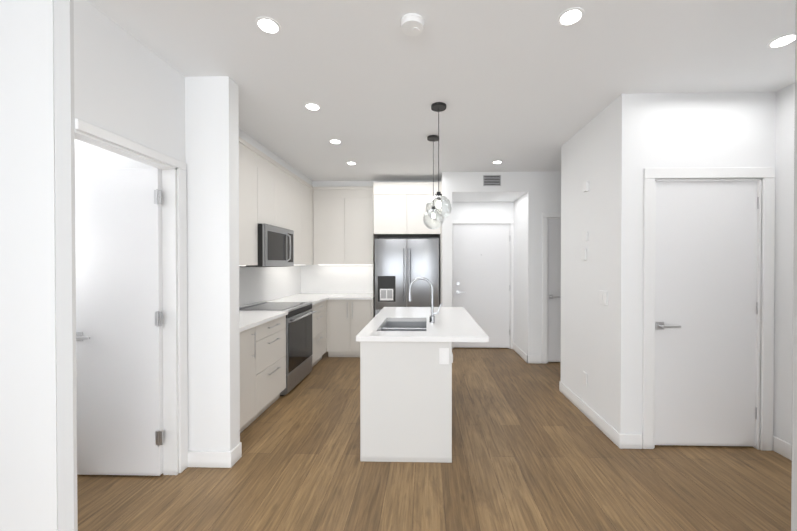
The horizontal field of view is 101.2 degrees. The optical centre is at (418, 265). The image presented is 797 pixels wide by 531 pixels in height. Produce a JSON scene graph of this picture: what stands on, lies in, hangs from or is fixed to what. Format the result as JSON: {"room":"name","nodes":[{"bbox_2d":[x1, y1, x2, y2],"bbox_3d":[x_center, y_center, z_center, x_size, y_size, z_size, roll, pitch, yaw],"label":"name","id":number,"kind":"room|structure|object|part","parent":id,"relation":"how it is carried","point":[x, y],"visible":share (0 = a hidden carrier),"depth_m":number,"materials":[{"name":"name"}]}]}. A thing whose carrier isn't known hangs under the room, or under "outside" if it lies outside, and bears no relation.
{"room":"kitchen","nodes":[
{"label":"kitchen","id":0,"kind":"room"},
{"bbox_2d":[0,0,77,530],"bbox_3d":[-2.633,0.052,1.601,2.010,2.700,0.090,0,0,1],"label":"wall","id":1,"kind":"structure","parent":0,"point":[28,437],"depth_m":1.54,"materials":[{"name":"paint"}]},
{"bbox_2d":[74,0,175,167],"bbox_3d":[-1.664,-0.972,1.861,0.085,0.655,0.630,0,0,1],"label":"wall","id":2,"kind":"structure","parent":0,"point":[124,84],"depth_m":1.78,"materials":[{"name":"paint"}]},
{"bbox_2d":[75,118,187,474],"bbox_3d":[-1.657,0.350,1.908,0.103,2.100,0.705,0,0,1],"label":"door frame","id":3,"kind":"structure","parent":2,"relation":"attached to","point":[174,314],"depth_m":2.17,"materials":[{"name":"paint"}]},
{"bbox_2d":[75,76,239,450],"bbox_3d":[-2.463,0.047,2.344,2.316,2.700,0.117,0,0,1],"label":"wall","id":4,"kind":"structure","parent":0,"point":[212,179],"depth_m":2.26,"materials":[{"name":"paint"}]},
{"bbox_2d":[188,447,236,467],"bbox_3d":[-1.453,1.342,2.277,0.320,0.110,0.041,0,0,1],"label":"baseboard","id":5,"kind":"structure","parent":4,"relation":"attached to","point":[219,459],"depth_m":2.26,"materials":[{"name":"paint"}]},
{"bbox_2d":[176,70,184,472],"bbox_3d":[-1.656,0.048,2.225,0.085,2.700,0.083,0,0,1],"label":"wall","id":6,"kind":"structure","parent":0,"point":[180,116],"depth_m":2.21,"materials":[{"name":"paint"}]},
{"bbox_2d":[75,168,162,475],"bbox_3d":[-1.996,0.375,2.141,0.630,2.023,0.091,0,0,1],"label":"door","id":7,"kind":"structure","parent":6,"relation":"in","point":[119,315],"depth_m":2.15,"materials":[{"name":"paint"}]},
{"bbox_2d":[247,221,294,266],"bbox_3d":[-1.809,-0.217,3.825,0.400,0.455,0.752,0,0,1],"label":"microwave","id":8,"kind":"object","parent":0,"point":[276,242],"depth_m":3.69,"materials":[{"name":"silver metal"}]},
{"bbox_2d":[239,129,440,186],"bbox_3d":[-0.850,-1.271,3.890,2.330,0.088,3.070,0,0,1],"label":"wall","id":9,"kind":"structure","parent":0,"point":[258,145],"depth_m":4.88,"materials":[{"name":"paint"}]},
{"bbox_2d":[239,137,258,266],"bbox_3d":[-1.863,-0.609,3.178,0.323,1.218,0.530,0,0,1],"label":"upper cabinet","id":10,"kind":"object","parent":9,"relation":"attached to","point":[248,154],"depth_m":3.26,"materials":[{"name":"beige wood"}]},
{"bbox_2d":[259,150,274,224],"bbox_3d":[-1.852,-0.612,3.633,0.323,1.218,0.380,0,0,1],"label":"upper cabinet","id":11,"kind":"object","parent":9,"relation":"attached to","point":[266,164],"depth_m":3.63,"materials":[{"name":"beige wood"}]},
{"bbox_2d":[275,161,290,228],"bbox_3d":[-1.843,-0.615,4.013,0.323,1.218,0.380,0,0,1],"label":"upper cabinet","id":12,"kind":"object","parent":9,"relation":"attached to","point":[287,217],"depth_m":4.03,"materials":[{"name":"beige wood"}]},
{"bbox_2d":[291,173,302,264],"bbox_3d":[-1.834,-0.618,4.433,0.323,1.218,0.460,0,0,1],"label":"upper cabinet","id":13,"kind":"object","parent":9,"relation":"attached to","point":[296,182],"depth_m":4.50,"materials":[{"name":"beige wood"}]},
{"bbox_2d":[303,181,314,264],"bbox_3d":[-1.823,-0.621,4.892,0.323,1.218,0.458,0,0,1],"label":"upper cabinet","id":14,"kind":"object","parent":9,"relation":"attached to","point":[308,190],"depth_m":4.93,"materials":[{"name":"beige wood"}]},
{"bbox_2d":[77,347,791,530],"bbox_3d":[-0.046,1.430,1.256,8.400,0.050,9.700,0,0,1],"label":"floor","id":15,"kind":"structure","parent":0,"point":[534,448],"depth_m":2.14,"materials":[{"name":"brown wood"}]},
{"bbox_2d":[239,325,258,432],"bbox_3d":[-1.728,0.959,2.617,0.628,0.872,0.444,0,0,1],"label":"base cabinet","id":16,"kind":"object","parent":15,"relation":"on","point":[249,334],"depth_m":2.73,"materials":[{"name":"beige wood"}]},
{"bbox_2d":[239,313,286,415],"bbox_3d":[-1.716,0.955,3.144,0.628,0.872,0.610,0,0,1],"label":"base cabinet","id":17,"kind":"object","parent":15,"relation":"on","point":[272,326],"depth_m":3.12,"materials":[{"name":"beige wood"}]},
{"bbox_2d":[239,301,316,395],"bbox_3d":[-1.659,0.920,3.830,0.696,0.930,0.754,0,0,1],"label":"stove","id":18,"kind":"object","parent":15,"relation":"on","point":[299,343],"visible":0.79,"depth_m":3.75,"materials":[{"name":"silver metal"}]},
{"bbox_2d":[263,297,330,366],"bbox_3d":[-1.673,0.944,4.542,0.650,0.872,0.656,0,0,1],"label":"base cabinet","id":19,"kind":"object","parent":15,"relation":"on","point":[319,318],"depth_m":4.52,"materials":[{"name":"beige wood"}]},
{"bbox_2d":[327,293,374,356],"bbox_3d":[-1.008,0.940,5.139,0.692,0.872,0.607,0,0,1],"label":"base cabinet","id":20,"kind":"object","parent":15,"relation":"on","point":[340,321],"depth_m":4.84,"materials":[{"name":"beige wood"}]},
{"bbox_2d":[375,239,438,315],"bbox_3d":[-0.165,0.493,5.054,0.935,1.766,0.712,0,0,1],"label":"fridge","id":21,"kind":"object","parent":15,"relation":"on","point":[401,265],"visible":0.48,"depth_m":4.75,"materials":[{"name":"grey metal"}]},
{"bbox_2d":[360,341,455,462],"bbox_3d":[-0.075,0.955,3.022,0.650,0.873,1.424,0,0,1],"label":"kitchen island","id":22,"kind":"object","parent":15,"relation":"on","point":[405,384],"depth_m":2.32,"materials":[{"name":"laminate"}]},
{"bbox_2d":[356,305,487,340],"bbox_3d":[0.040,0.499,2.998,0.910,0.036,1.507,0,0,1],"label":"island countertop","id":23,"kind":"structure","parent":22,"relation":"on","point":[455,324],"depth_m":2.64,"materials":[{"name":"white stone"}]},
{"bbox_2d":[384,321,423,328],"bbox_3d":[-0.121,0.602,2.724,0.395,0.190,0.621,0,0,1],"label":"sink","id":24,"kind":"object","parent":23,"relation":"in","point":[387,324],"depth_m":3.02,"materials":[{"name":"silver metal"}]},
{"bbox_2d":[408,278,443,320],"bbox_3d":[0.052,0.298,2.775,0.286,0.370,0.048,0,0,1],"label":"faucet","id":25,"kind":"object","parent":23,"relation":"on","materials":[{"name":"silver metal"}]},
{"bbox_2d":[439,348,448,363],"bbox_3d":[0.179,0.639,2.305,0.070,0.115,0.008,0,0,1],"label":"outlet","id":26,"kind":"object","parent":22,"relation":"attached to","point":[443,352],"depth_m":2.30,"materials":[{"name":"white plastic"}]},
{"bbox_2d":[86,0,795,180],"bbox_3d":[-0.046,-1.320,1.236,8.400,0.050,9.700,0,0,1],"label":"ceiling","id":27,"kind":"structure","parent":0,"point":[523,85],"depth_m":2.13,"materials":[{"name":"paint"}]},
{"bbox_2d":[255,16,280,33],"bbox_3d":[-0.814,-1.296,1.769,0.128,0.006,0.128,0,0,1],"label":"recessed light","id":28,"kind":"object","parent":27,"relation":"in","point":[268,25],"visible":1,"depth_m":1.76,"materials":[{"name":"paint"}]},
{"bbox_2d":[304,103,320,110],"bbox_3d":[-0.873,-1.303,2.685,0.128,0.006,0.128,0,0,1],"label":"recessed light","id":29,"kind":"object","parent":27,"relation":"in","point":[313,106],"visible":1,"depth_m":2.67,"materials":[{"name":"paint"}]},
{"bbox_2d":[329,139,340,143],"bbox_3d":[-0.882,-1.309,3.456,0.128,0.006,0.128,0,0,1],"label":"recessed light","id":30,"kind":"object","parent":27,"relation":"in","point":[334,141],"visible":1,"depth_m":3.44,"materials":[{"name":"paint"}]},
{"bbox_2d":[400,13,424,35],"bbox_3d":[-0.034,-1.280,1.746,0.130,0.038,0.130,0,0,1],"label":"smoke detector","id":31,"kind":"object","parent":27,"relation":"attached to","point":[411,24],"visible":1,"depth_m":1.72,"materials":[{"name":"white plastic"}]},
{"bbox_2d":[423,135,443,228],"bbox_3d":[0.149,-0.842,3.345,0.212,0.939,0.212,0,0,1],"label":"pendant light","id":32,"kind":"object","parent":27,"relation":"hanging from","point":[433,138],"visible":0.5,"depth_m":3.33,"materials":[{"name":"clear glass"}]},
{"bbox_3d":[0.149,-0.476,3.348,0.212,0.208,0.212,0,0,1],"label":"lamp shade","id":33,"kind":"part","parent":32,"relation":"part of","materials":[{"name":"clear glass"}]},
{"bbox_2d":[426,102,451,220],"bbox_3d":[0.163,-0.837,2.675,0.212,0.939,0.212,0,0,1],"label":"pendant light","id":34,"kind":"object","parent":27,"relation":"hanging from","point":[438,107],"visible":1,"depth_m":2.66,"materials":[{"name":"clear glass"}]},
{"bbox_3d":[0.163,-0.471,2.677,0.212,0.208,0.212,0,0,1],"label":"lamp shade","id":35,"kind":"part","parent":34,"relation":"part of","materials":[{"name":"clear glass"}]},
{"bbox_2d":[452,172,527,201],"bbox_3d":[1.016,-1.183,4.996,1.070,0.280,0.774,0,0,1],"label":"wall","id":36,"kind":"structure","parent":27,"relation":"attached to","point":[470,187],"depth_m":4.62,"materials":[{"name":"paint"}]},
{"bbox_2d":[483,175,500,185],"bbox_3d":[1.032,-1.198,4.605,0.250,0.155,0.006,0,0,1],"label":"ceiling vent","id":37,"kind":"object","parent":36,"relation":"in","point":[491,180],"visible":1,"depth_m":4.60,"materials":[{"name":"grey plastic"}]},
{"bbox_2d":[557,7,583,25],"bbox_3d":[0.793,-1.296,1.706,0.128,0.006,0.128,0,0,1],"label":"recessed light","id":38,"kind":"object","parent":27,"relation":"in","point":[571,16],"visible":1,"depth_m":1.70,"materials":[{"name":"paint"}]},
{"bbox_2d":[767,33,794,47],"bbox_3d":[2.106,-1.297,1.889,0.128,0.006,0.128,0,0,1],"label":"recessed light","id":39,"kind":"object","parent":27,"relation":"in","point":[783,40],"visible":0.88,"depth_m":1.89,"materials":[{"name":"paint"}]},
{"bbox_2d":[441,172,451,306],"bbox_3d":[0.412,0.027,5.019,0.140,2.700,0.774,0,0,1],"label":"wall","id":40,"kind":"structure","parent":0,"point":[446,179],"depth_m":4.63,"materials":[{"name":"paint"}]},
{"bbox_2d":[379,202,513,238],"bbox_3d":[0.837,0.024,5.446,5.830,2.700,0.100,0,0,1],"label":"wall","id":41,"kind":"structure","parent":0,"point":[481,210],"depth_m":5.39,"materials":[{"name":"paint"}]},
{"bbox_2d":[315,186,346,264],"bbox_3d":[-1.401,-0.624,5.277,0.498,1.218,0.327,0,0,1],"label":"upper cabinet","id":42,"kind":"object","parent":41,"relation":"attached to","point":[330,202],"depth_m":5.11,"materials":[{"name":"beige wood"}]},
{"bbox_2d":[301,265,372,292],"bbox_3d":[-1.314,0.224,5.445,1.318,0.476,0.005,0,0,1],"label":"backsplash","id":43,"kind":"structure","parent":41,"relation":"attached to","point":[336,278],"depth_m":5.44,"materials":[{"name":"white tile"}]},
{"bbox_2d":[347,186,378,264],"bbox_3d":[-0.906,-0.624,5.265,0.494,1.218,0.327,0,0,1],"label":"upper cabinet","id":44,"kind":"object","parent":41,"relation":"attached to","point":[360,243],"depth_m":5.10,"materials":[{"name":"beige wood"}]},
{"bbox_2d":[371,182,441,236],"bbox_3d":[-0.166,-0.844,5.101,0.986,0.760,0.617,0,0,1],"label":"upper cabinet","id":45,"kind":"object","parent":41,"relation":"attached to","point":[398,209],"depth_m":4.80,"materials":[{"name":"white wood"}]},
{"bbox_2d":[454,225,508,347],"bbox_3d":[1.042,0.340,5.403,0.945,2.043,0.101,0,0,1],"label":"entry door","id":46,"kind":"structure","parent":41,"relation":"in","point":[481,274],"depth_m":5.41,"materials":[{"name":"paint"}]},
{"bbox_2d":[452,220,513,348],"bbox_3d":[1.036,0.314,5.436,1.060,2.120,0.115,0,0,1],"label":"door frame","id":47,"kind":"structure","parent":41,"relation":"attached to","point":[511,264],"depth_m":5.37,"materials":[{"name":"paint"}]},
{"bbox_2d":[514,172,535,355],"bbox_3d":[1.601,0.027,4.992,0.100,2.700,0.774,0,0,1],"label":"wall","id":48,"kind":"structure","parent":0,"point":[524,267],"depth_m":4.73,"materials":[{"name":"paint"}]},
{"bbox_2d":[513,342,528,362],"bbox_3d":[1.531,1.322,4.996,0.040,0.110,0.788,0,0,1],"label":"baseboard","id":49,"kind":"structure","parent":48,"relation":"attached to","point":[523,355],"depth_m":4.88,"materials":[{"name":"paint"}]},
{"bbox_2d":[535,171,560,355],"bbox_3d":[2.105,0.029,4.643,0.924,2.700,0.100,0,0,1],"label":"wall","id":50,"kind":"structure","parent":0,"point":[541,192],"depth_m":4.60,"materials":[{"name":"paint"}]},
{"bbox_2d":[542,213,560,363],"bbox_3d":[2.187,0.320,4.636,0.900,2.120,0.115,0,0,1],"label":"door frame","id":51,"kind":"structure","parent":50,"relation":"attached to","point":[546,217],"depth_m":4.59,"materials":[{"name":"paint"}]},
{"bbox_2d":[548,219,560,361],"bbox_3d":[2.187,0.351,4.603,0.754,2.033,0.092,0,0,1],"label":"closet door","id":52,"kind":"structure","parent":50,"relation":"in","point":[554,290],"depth_m":4.62,"materials":[{"name":"white paint"}]},
{"bbox_2d":[561,93,634,433],"bbox_3d":[1.606,0.041,3.049,0.100,2.700,1.118,0,0,1],"label":"wall","id":53,"kind":"structure","parent":0,"point":[597,338],"depth_m":2.77,"materials":[{"name":"paint"}]},
{"bbox_2d":[581,248,586,259],"bbox_3d":[1.546,-0.104,3.058,0.018,0.110,0.075,0,0,1],"label":"thermostat","id":54,"kind":"object","parent":53,"relation":"attached to","point":[584,254],"visible":0.96,"depth_m":3.03,"materials":[{"name":"white plastic"}]},
{"bbox_2d":[583,371,586,385],"bbox_3d":[1.549,1.054,3.047,0.010,0.120,0.075,0,0,1],"label":"electrical outlet plate","id":55,"kind":"object","parent":53,"relation":"attached to","point":[585,378],"visible":0.96,"depth_m":3.04,"materials":[{"name":"white plastic"}]},
{"bbox_2d":[583,182,588,191],"bbox_3d":[1.540,-0.723,3.014,0.028,0.085,0.060,0,0,1],"label":"sensor","id":56,"kind":"object","parent":53,"relation":"attached to","point":[585,186],"visible":1,"depth_m":2.99,"materials":[{"name":"white plastic"}]},
{"bbox_2d":[559,381,623,448],"bbox_3d":[1.549,1.336,3.053,0.014,0.110,1.132,0,0,1],"label":"baseboard","id":57,"kind":"structure","parent":53,"relation":"attached to","point":[617,438],"depth_m":2.86,"materials":[{"name":"paint"}]},
{"bbox_2d":[599,290,607,305],"bbox_3d":[1.541,0.270,2.728,0.014,0.120,0.120,0,0,1],"label":"switch plate","id":58,"kind":"object","parent":53,"relation":"attached to","point":[603,297],"visible":0.98,"depth_m":2.71,"materials":[{"name":"white plastic"}]},
{"bbox_2d":[634,92,761,433],"bbox_3d":[2.114,0.045,2.528,0.940,2.700,0.100,0,0,1],"label":"wall","id":59,"kind":"structure","parent":0,"point":[703,130],"depth_m":2.47,"materials":[{"name":"paint"}]},
{"bbox_2d":[655,181,758,445],"bbox_3d":[2.193,0.367,2.490,0.804,2.033,0.094,0,0,1],"label":"door","id":60,"kind":"structure","parent":59,"relation":"in","point":[706,307],"depth_m":2.50,"materials":[{"name":"paint"}]},
{"bbox_2d":[642,167,774,450],"bbox_3d":[2.187,0.329,2.521,0.961,2.133,0.115,0,0,1],"label":"door frame","id":61,"kind":"structure","parent":59,"relation":"attached to","point":[765,316],"depth_m":2.47,"materials":[{"name":"paint"}]},
{"bbox_2d":[760,92,775,439],"bbox_3d":[2.634,0.045,2.516,0.100,2.700,0.100,0,0,1],"label":"wall","id":62,"kind":"structure","parent":0,"point":[768,129],"depth_m":2.46,"materials":[{"name":"paint"}]},
{"bbox_2d":[773,83,794,444],"bbox_3d":[2.731,0.046,2.357,0.100,2.700,2.450,0,0,1],"label":"wall","id":63,"kind":"structure","parent":0,"point":[784,248],"depth_m":2.40,"materials":[{"name":"paint"}]},
{"bbox_2d":[773,436,791,460],"bbox_3d":[2.662,1.345,1.859,0.014,0.110,1.232,0,0,1],"label":"baseboard","id":64,"kind":"structure","parent":63,"relation":"attached to","point":[783,448],"depth_m":2.40,"materials":[{"name":"paint"}]},
{"bbox_2d":[791,0,796,530],"bbox_3d":[1.472,0.064,0.060,0.110,2.700,2.400,0,0,1],"label":"wall","id":65,"kind":"structure","parent":0,"point":[794,460],"depth_m":1.25,"materials":[{"name":"paint"}]},
{"bbox_3d":[-2.063,0.034,3.978,0.100,2.700,3.170,0,0,1],"label":"wall","id":66,"kind":"structure","parent":0,"visible":0},
{"bbox_2d":[239,265,300,305],"bbox_3d":[-2.011,0.235,3.928,0.006,0.476,3.064,0,0,1],"label":"backsplash","id":67,"kind":"structure","parent":66,"relation":"attached to","point":[257,284],"depth_m":4.32,"materials":[{"name":"white tile"}]}
]}

